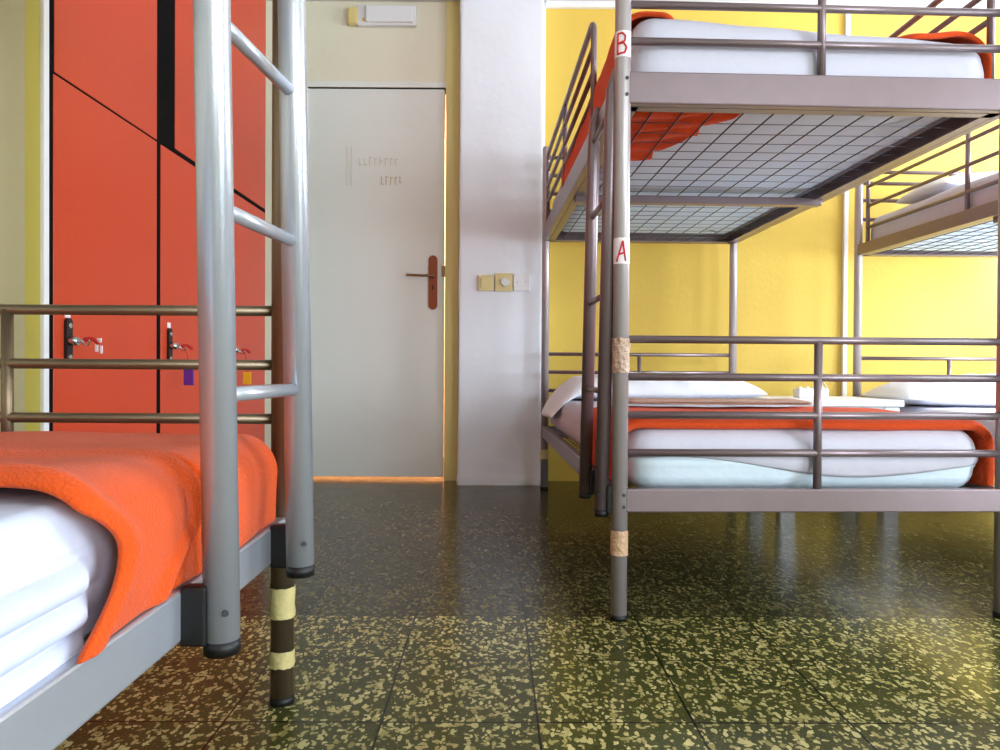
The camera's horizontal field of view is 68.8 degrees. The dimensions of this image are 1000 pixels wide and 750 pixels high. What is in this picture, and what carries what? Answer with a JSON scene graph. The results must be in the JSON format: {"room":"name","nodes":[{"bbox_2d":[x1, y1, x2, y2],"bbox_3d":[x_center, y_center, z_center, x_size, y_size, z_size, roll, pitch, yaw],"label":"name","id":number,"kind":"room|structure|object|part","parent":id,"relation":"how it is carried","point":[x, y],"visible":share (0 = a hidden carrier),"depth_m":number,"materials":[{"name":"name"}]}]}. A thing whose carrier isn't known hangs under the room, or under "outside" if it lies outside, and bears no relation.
{"room":"dormitory","nodes":[
{"label":"dormitory","id":0,"kind":"room"},
{"bbox_2d":[0,0,24,431],"bbox_3d":[-1.306,-0.731,1.588,0.420,2.690,0.190,0,1,0],"label":"wall pier","id":1,"kind":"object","parent":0,"point":[12,12],"depth_m":1.65,"materials":[{"name":"beige paint"}]},
{"bbox_2d":[25,0,39,430],"bbox_3d":[-1.308,-0.733,1.716,0.415,2.690,0.065,0,1,0],"label":"wall","id":2,"kind":"structure","parent":1,"relation":"attached to","point":[32,7],"depth_m":1.72,"materials":[{"name":"yellow paint"}]},
{"bbox_2d":[443,95,445,456],"bbox_3d":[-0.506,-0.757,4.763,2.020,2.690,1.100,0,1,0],"label":"door frame","id":3,"kind":"structure","parent":0,"point":[445,95],"depth_m":5.21,"materials":[{"name":"beige paint"}]},
{"bbox_2d":[456,0,543,485],"bbox_3d":[0.007,-0.747,4.028,0.475,2.690,0.171,0,1,0],"label":"wall column","id":4,"kind":"structure","parent":0,"point":[502,56],"depth_m":3.96,"materials":[{"name":"white paint"}]},
{"bbox_2d":[478,275,493,290],"bbox_3d":[-0.074,-0.498,3.949,0.085,0.084,0.022,0,1,0],"label":"light switch","id":5,"kind":"object","parent":4,"relation":"attached to","point":[485,282],"visible":1,"depth_m":3.94,"materials":[{"name":"brown plastic"}]},
{"bbox_2d":[495,273,512,291],"bbox_3d":[0.021,-0.501,3.943,0.094,0.098,0.034,0,1,0],"label":"dimmer switch","id":6,"kind":"object","parent":4,"relation":"attached to","point":[503,281],"visible":1,"depth_m":3.94,"materials":[{"name":"brown plastic"}]},
{"bbox_3d":[0.027,-0.501,3.935,0.048,0.048,0.017,0,1,0],"label":"knob","id":7,"kind":"part","parent":6,"relation":"part of","materials":[{"name":"white plastic"}]},
{"bbox_2d":[513,274,529,290],"bbox_3d":[0.117,-0.501,3.951,0.087,0.092,0.020,0,1,0],"label":"blank plate","id":8,"kind":"object","parent":4,"relation":"attached to","point":[521,281],"visible":1,"depth_m":3.94,"materials":[{"name":"white plastic"}]},
{"bbox_2d":[54,457,999,749],"bbox_3d":[0.977,0.670,1.323,5.220,0.080,8.020,0,1,0],"label":"floor","id":9,"kind":"structure","parent":0,"point":[434,613],"depth_m":1.73,"materials":[{"name":"green stone"}]},
{"bbox_2d":[49,0,157,432],"bbox_3d":[-1.290,-0.641,2.055,0.449,2.500,0.568,0,1,0],"label":"locker","id":10,"kind":"object","parent":9,"relation":"on","point":[103,53],"visible":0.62,"depth_m":2.01,"materials":[{"name":"red"}]},
{"bbox_3d":[-1.096,-0.087,1.853,0.008,0.115,0.026,0,1,0],"label":"lock plate","id":11,"kind":"part","parent":10,"relation":"part of","materials":[{"name":"black plastic"}]},
{"bbox_2d":[78,337,102,352],"bbox_3d":[-1.044,-0.076,1.857,0.060,0.042,0.012,0,1,-14],"label":"key","id":12,"kind":"object","parent":10,"relation":"attached to","point":[97,341],"visible":1,"depth_m":1.86,"materials":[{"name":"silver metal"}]},
{"bbox_3d":[-1.102,-1.314,2.058,0.020,1.131,0.536,0,1,0],"label":"door","id":13,"kind":"part","parent":10,"relation":"part of","materials":[{"name":"orange laminate"}]},
{"bbox_2d":[0,0,314,749],"bbox_3d":[-0.847,-0.302,0.378,1.088,1.860,2.047,0,1,0],"label":"bunk bed","id":14,"kind":"object","parent":9,"relation":"on","point":[203,611],"visible":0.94,"depth_m":0.93,"materials":[{"name":"metal"}]},
{"bbox_2d":[0,488,117,707],"bbox_3d":[-0.880,0.213,0.366,0.954,0.170,1.988,0,1,0],"label":"mattress","id":15,"kind":"object","parent":14,"relation":"on","point":[58,564],"visible":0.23,"depth_m":0.69,"materials":[{"name":"white fabric"}]},
{"bbox_2d":[0,431,277,663],"bbox_3d":[-0.887,0.176,1.026,1.010,0.183,0.685,0,1,0],"label":"blanket","id":16,"kind":"object","parent":15,"relation":"on","point":[143,488],"visible":0.91,"depth_m":0.89,"materials":[{"name":"orange fabric"}]},
{"bbox_3d":[-0.890,-0.022,1.380,0.938,0.020,0.020,0,1,0],"label":"rail","id":17,"kind":"part","parent":14,"relation":"part of","materials":[{"name":"metal"}]},
{"bbox_3d":[-0.891,0.080,1.381,0.938,0.020,0.020,0,1,0],"label":"rail","id":18,"kind":"part","parent":14,"relation":"part of","materials":[{"name":"metal"}]},
{"bbox_3d":[-0.889,-0.124,1.379,0.938,0.020,0.020,0,1,0],"label":"rail","id":19,"kind":"part","parent":14,"relation":"part of","materials":[{"name":"metal"}]},
{"bbox_3d":[-0.892,0.304,0.383,0.988,0.064,2.028,0,1,0],"label":"frame","id":20,"kind":"part","parent":14,"relation":"part of","materials":[{"name":"silver metal"}]},
{"bbox_3d":[-0.408,-0.315,1.377,0.043,1.848,0.043,0,1,0],"label":"post","id":21,"kind":"part","parent":14,"relation":"part of","materials":[{"name":"metal"}]},
{"bbox_2d":[157,0,199,433],"bbox_3d":[-1.290,-0.646,2.619,0.449,2.500,0.560,0,1,0],"label":"locker","id":22,"kind":"object","parent":9,"relation":"on","point":[176,178],"visible":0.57,"depth_m":2.47,"materials":[{"name":"red"}]},
{"bbox_3d":[-1.096,-0.098,2.421,0.008,0.115,0.026,0,1,0],"label":"lock plate","id":23,"kind":"part","parent":22,"relation":"part of","materials":[{"name":"black plastic"}]},
{"bbox_3d":[-1.110,-0.102,2.632,0.020,1.293,0.532,0,1,0],"label":"door","id":24,"kind":"part","parent":22,"relation":"part of","materials":[{"name":"orange laminate"}]},
{"bbox_3d":[-1.102,-1.326,2.672,0.020,1.119,0.429,0,1,0],"label":"door","id":25,"kind":"part","parent":22,"relation":"part of","materials":[{"name":"orange laminate"}]},
{"bbox_2d":[177,344,193,384],"bbox_3d":[-1.047,-0.034,2.428,0.056,0.137,0.017,0,1,-17],"label":"key","id":26,"kind":"object","parent":22,"relation":"attached to","point":[188,374],"visible":0.91,"depth_m":2.43,"materials":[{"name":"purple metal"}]},
{"bbox_2d":[231,0,265,442],"bbox_3d":[-1.290,-0.651,3.156,0.449,2.500,0.515,0,1,0],"label":"locker","id":27,"kind":"object","parent":9,"relation":"on","point":[249,16],"visible":0.21,"depth_m":3.20,"materials":[{"name":"red"}]},
{"bbox_2d":[238,349,250,384],"bbox_3d":[-1.047,-0.035,2.988,0.056,0.147,0.017,0,1,-17],"label":"key","id":28,"kind":"object","parent":27,"relation":"attached to","point":[246,375],"visible":0.95,"depth_m":2.99,"materials":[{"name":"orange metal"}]},
{"bbox_3d":[-1.102,-1.331,3.158,0.020,1.119,0.487,0,1,0],"label":"door","id":29,"kind":"part","parent":27,"relation":"part of","materials":[{"name":"orange laminate"}]},
{"bbox_3d":[-1.110,-0.107,3.170,0.020,1.293,0.487,0,1,0],"label":"door","id":30,"kind":"part","parent":27,"relation":"part of","materials":[{"name":"orange laminate"}]},
{"bbox_2d":[540,0,999,621],"bbox_3d":[0.753,-0.286,2.862,1.082,1.800,2.047,0,1,-2],"label":"bunk bed","id":31,"kind":"object","parent":9,"relation":"on","point":[971,104],"visible":0.89,"depth_m":1.86,"materials":[{"name":"metal"}]},
{"bbox_3d":[0.239,-0.304,3.846,0.041,1.788,0.041,0,1,-2],"label":"post","id":32,"kind":"part","parent":31,"relation":"part of","materials":[{"name":"metal"}]},
{"bbox_3d":[0.271,-0.945,3.020,0.020,0.381,1.460,0,1,-2],"label":"guard rail","id":33,"kind":"part","parent":31,"relation":"part of","materials":[{"name":"silver metal"}]},
{"bbox_3d":[0.307,-0.285,1.847,0.041,1.788,0.041,0,1,-2],"label":"post","id":34,"kind":"part","parent":31,"relation":"part of","materials":[{"name":"metal"}]},
{"bbox_3d":[0.738,-0.108,3.865,0.980,0.020,0.020,0,1,-2],"label":"rail","id":35,"kind":"part","parent":31,"relation":"part of","materials":[{"name":"silver metal"}]},
{"bbox_3d":[0.737,-0.013,3.866,0.980,0.020,0.020,0,1,-2],"label":"rail","id":36,"kind":"part","parent":31,"relation":"part of","materials":[{"name":"silver metal"}]},
{"bbox_2d":[630,112,739,160],"bbox_3d":[0.485,-0.705,2.135,0.332,0.017,0.501,0,1,-2],"label":"blanket","id":37,"kind":"object","parent":31,"relation":"on","point":[639,151],"visible":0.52,"depth_m":2.07,"materials":[{"name":"orange fabric"}]},
{"bbox_3d":[1.238,-0.299,3.880,0.041,1.788,0.041,0,1,-2],"label":"post","id":38,"kind":"part","parent":31,"relation":"part of","materials":[{"name":"metal"}]},
{"bbox_2d":[550,399,977,487],"bbox_3d":[0.770,0.211,2.864,0.973,0.171,1.963,0,1,-2],"label":"mattress","id":39,"kind":"object","parent":31,"relation":"on","point":[672,472],"visible":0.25,"depth_m":1.90,"materials":[{"name":"white fabric"}]},
{"bbox_2d":[541,376,581,417],"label":"pillow","id":40,"kind":"object","parent":39,"relation":"on","point":[564,393],"depth_m":3.37,"materials":[{"name":"white fabric"}]},
{"bbox_2d":[628,381,767,398],"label":"pillow","id":41,"kind":"object","parent":39,"relation":"on","point":[637,389],"depth_m":3.35,"materials":[{"name":"white fabric"}]},
{"bbox_2d":[592,406,994,485],"bbox_3d":[0.791,0.206,2.185,1.024,0.202,0.573,0,1,-2],"label":"blanket","id":42,"kind":"object","parent":39,"relation":"on","point":[983,470],"visible":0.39,"depth_m":1.92,"materials":[{"name":"orange fabric"}]},
{"bbox_2d":[628,398,812,404],"bbox_3d":[0.710,0.087,2.427,0.600,0.017,0.160,0,1,1],"label":"folded blanket","id":43,"kind":"object","parent":42,"relation":"on","point":[681,401],"visible":0.96,"depth_m":2.35,"materials":[{"name":"beige fabric"}]},
{"bbox_2d":[553,18,983,233],"bbox_3d":[0.777,-0.834,2.854,0.976,0.225,1.963,0,1,-2],"label":"mattress","id":44,"kind":"object","parent":31,"relation":"on","point":[643,58],"visible":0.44,"depth_m":2.13,"materials":[{"name":"white fabric"}]},
{"bbox_2d":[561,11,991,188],"bbox_3d":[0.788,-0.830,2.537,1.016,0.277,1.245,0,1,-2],"label":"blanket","id":45,"kind":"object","parent":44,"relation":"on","point":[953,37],"visible":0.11,"depth_m":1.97,"materials":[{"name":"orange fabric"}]},
{"bbox_3d":[0.769,0.310,2.869,1.028,0.060,2.028,0,1,-2],"label":"frame","id":46,"kind":"part","parent":31,"relation":"part of","materials":[{"name":"silver metal"}]},
{"bbox_3d":[0.775,-0.729,2.860,1.028,0.081,2.028,0,1,-2],"label":"frame","id":47,"kind":"part","parent":31,"relation":"part of","materials":[{"name":"silver metal"}]},
{"bbox_3d":[0.805,0.007,1.867,0.980,0.020,0.020,0,1,-2],"label":"rail","id":48,"kind":"part","parent":31,"relation":"part of","materials":[{"name":"silver metal"}]},
{"bbox_3d":[0.804,0.104,1.868,0.980,0.020,0.020,0,1,-2],"label":"rail","id":49,"kind":"part","parent":31,"relation":"part of","materials":[{"name":"silver metal"}]},
{"bbox_3d":[0.804,0.200,1.869,0.980,0.020,0.020,0,1,-2],"label":"rail","id":50,"kind":"part","parent":31,"relation":"part of","materials":[{"name":"silver metal"}]},
{"bbox_3d":[0.805,-0.088,1.866,0.980,0.020,0.020,0,1,-2],"label":"rail","id":51,"kind":"part","parent":31,"relation":"part of","materials":[{"name":"silver metal"}]},
{"bbox_3d":[0.811,-0.932,1.858,0.980,0.020,0.020,0,1,-2],"label":"rail","id":52,"kind":"part","parent":31,"relation":"part of","materials":[{"name":"silver metal"}]},
{"bbox_3d":[0.810,-0.840,1.859,0.980,0.020,0.020,0,1,-2],"label":"rail","id":53,"kind":"part","parent":31,"relation":"part of","materials":[{"name":"silver metal"}]},
{"bbox_3d":[1.276,-0.937,2.875,0.020,0.381,1.880,0,1,-2],"label":"guard rail","id":54,"kind":"part","parent":31,"relation":"part of","materials":[{"name":"silver metal"}]},
{"bbox_3d":[1.306,-0.279,1.881,0.041,1.788,0.041,0,1,-2],"label":"post","id":55,"kind":"part","parent":31,"relation":"part of","materials":[{"name":"metal"}]},
{"bbox_2d":[744,396,903,410],"bbox_3d":[1.553,0.362,3.564,0.573,0.501,0.480,0,1,0],"label":"bedside table","id":56,"kind":"object","parent":9,"relation":"on","point":[831,401],"visible":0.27,"depth_m":3.32,"materials":[{"name":"white paint"}]},
{"bbox_2d":[793,382,828,397],"bbox_3d":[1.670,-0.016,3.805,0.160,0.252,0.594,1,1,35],"label":"power adapter","id":57,"kind":"object","parent":56,"relation":"on","point":[806,392],"visible":0.72,"depth_m":3.58,"materials":[{"name":"white plastic"}]},
{"bbox_3d":[1.789,0.381,3.364,0.068,0.470,0.060,0,1,0],"label":"leg","id":58,"kind":"part","parent":56,"relation":"part of","materials":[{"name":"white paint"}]},
{"bbox_2d":[853,124,998,475],"bbox_3d":[2.413,-0.236,2.864,1.033,1.720,2.044,0,1,-2],"label":"bunk bed","id":59,"kind":"object","parent":9,"relation":"on","point":[883,246],"visible":0.52,"depth_m":3.60,"materials":[{"name":"metal"}]},
{"bbox_3d":[1.884,-0.254,3.847,0.041,1.708,0.041,0,1,-2],"label":"post","id":60,"kind":"part","parent":59,"relation":"part of","materials":[{"name":"metal"}]},
{"bbox_3d":[1.916,-0.863,3.006,0.020,0.414,1.510,0,1,-2],"label":"guard rail","id":61,"kind":"part","parent":59,"relation":"part of","materials":[{"name":"silver metal"}]},
{"bbox_3d":[2.383,-0.915,3.857,0.970,0.020,0.020,0,1,-2],"label":"rail","id":62,"kind":"part","parent":59,"relation":"part of","materials":[{"name":"silver metal"}]},
{"bbox_3d":[2.384,-1.006,3.856,0.970,0.020,0.020,0,1,-2],"label":"rail","id":63,"kind":"part","parent":59,"relation":"part of","materials":[{"name":"silver metal"}]},
{"bbox_3d":[2.415,-0.643,2.860,1.018,0.058,2.028,0,1,-2],"label":"frame","id":64,"kind":"part","parent":59,"relation":"part of","materials":[{"name":"silver metal"}]},
{"bbox_3d":[2.378,-0.086,3.865,0.970,0.020,0.020,0,1,-2],"label":"rail","id":65,"kind":"part","parent":59,"relation":"part of","materials":[{"name":"silver metal"}]},
{"bbox_3d":[2.384,-1.065,3.856,0.970,0.020,0.020,0,1,-2],"label":"rail","id":66,"kind":"part","parent":59,"relation":"part of","materials":[{"name":"silver metal"}]},
{"bbox_2d":[871,173,997,250],"bbox_3d":[2.397,-0.722,2.854,0.923,0.180,1.962,0,1,-2],"label":"mattress","id":67,"kind":"object","parent":59,"relation":"on","point":[988,194],"visible":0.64,"depth_m":3.32,"materials":[{"name":"white fabric"}]},
{"bbox_2d":[895,171,997,203],"bbox_3d":[2.371,-0.887,3.457,0.827,0.140,0.407,0,1,-2],"label":"pillow","id":68,"kind":"object","parent":67,"relation":"on","point":[931,189],"visible":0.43,"depth_m":3.33,"materials":[{"name":"white fabric"}]},
{"bbox_2d":[899,404,995,449],"bbox_3d":[2.391,0.243,2.864,0.922,0.170,1.962,0,1,-2],"label":"mattress","id":69,"kind":"object","parent":59,"relation":"on","point":[989,424],"visible":0.18,"depth_m":3.31,"materials":[{"name":"white fabric"}]},
{"bbox_2d":[861,373,995,406],"bbox_3d":[2.391,0.075,3.587,1.083,0.165,0.426,0,1,-2],"label":"pillow","id":70,"kind":"object","parent":69,"relation":"on","point":[947,394],"visible":0.7,"depth_m":3.41,"materials":[{"name":"white fabric"}]},
{"bbox_2d":[265,1,999,483],"bbox_3d":[0.994,-0.742,4.163,5.020,2.690,0.100,0,1,0],"label":"wall","id":71,"kind":"structure","parent":0,"point":[789,273],"depth_m":4.11,"materials":[{"name":"paint"}]},
{"bbox_2d":[308,89,444,476],"bbox_3d":[-0.701,-0.518,4.108,0.780,2.186,0.105,0,1,0],"label":"door","id":72,"kind":"structure","parent":71,"relation":"in","point":[376,157],"depth_m":4.12,"materials":[{"name":"white paint"}]},
{"bbox_3d":[-0.446,-0.557,4.085,0.155,0.020,0.060,0,1,0],"label":"handle lever","id":73,"kind":"part","parent":72,"relation":"part of","materials":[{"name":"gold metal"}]},
{"bbox_3d":[-0.378,-0.521,4.116,0.050,0.305,0.008,0,1,0],"label":"handle plate","id":74,"kind":"part","parent":72,"relation":"part of","materials":[{"name":"brown metal"}]},
{"bbox_2d":[307,81,445,118],"bbox_3d":[-0.726,-0.527,4.161,0.833,2.240,0.108,0,1,0],"label":"trim","id":75,"kind":"structure","parent":71,"relation":"attached to","point":[315,84],"depth_m":4.10,"materials":[{"name":"white paint"}]},
{"bbox_2d":[347,5,416,26],"bbox_3d":[-0.660,-2.007,4.073,0.384,0.113,0.055,0,1,0],"label":"emergency light","id":76,"kind":"object","parent":71,"relation":"attached to","point":[361,15],"visible":1,"depth_m":4.05,"materials":[{"name":"white plastic"}]},
{"bbox_2d":[444,1,459,480],"bbox_3d":[-0.270,-0.750,4.157,0.075,2.690,0.112,0,1,0],"label":"trim","id":77,"kind":"structure","parent":71,"relation":"attached to","point":[453,7],"depth_m":4.10,"materials":[{"name":"paint"}]},
{"bbox_2d":[543,2,545,146],"bbox_3d":[0.222,-0.747,4.157,0.055,2.690,0.112,0,1,0],"label":"trim","id":78,"kind":"structure","parent":71,"relation":"attached to","point":[544,43],"depth_m":4.09,"materials":[{"name":"white paint"}]},
{"bbox_2d":[546,0,999,8],"bbox_3d":[1.885,-2.063,4.085,3.255,0.035,0.030,0,1,0],"label":"trim","id":79,"kind":"structure","parent":71,"relation":"attached to","point":[550,4],"depth_m":4.07,"materials":[{"name":"white paint"}]},
{"bbox_2d":[841,14,850,395],"bbox_3d":[1.939,-0.718,4.101,0.024,2.654,0.024,0,1,0],"label":"conduit","id":80,"kind":"object","parent":71,"relation":"attached to","point":[847,16],"visible":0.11,"depth_m":4.09,"materials":[{"name":"white plastic"}]},
{"bbox_2d":[266,0,999,2],"bbox_3d":[1.003,-2.109,1.290,5.220,0.100,8.020,0,1,0],"label":"ceiling","id":81,"kind":"structure","parent":0,"point":[895,1],"depth_m":4.07,"materials":[{"name":"paint"}]},
{"bbox_3d":[-1.566,-0.730,1.303,0.100,2.690,7.820,0,1,0],"label":"wall","id":82,"kind":"structure","parent":0,"visible":0},
{"bbox_2d":[40,0,48,430],"bbox_3d":[-1.304,-0.733,1.759,0.423,2.690,0.021,0,1,0],"label":"trim","id":83,"kind":"structure","parent":82,"relation":"attached to","point":[44,4],"depth_m":1.75,"materials":[{"name":"white paint"}]}
]}

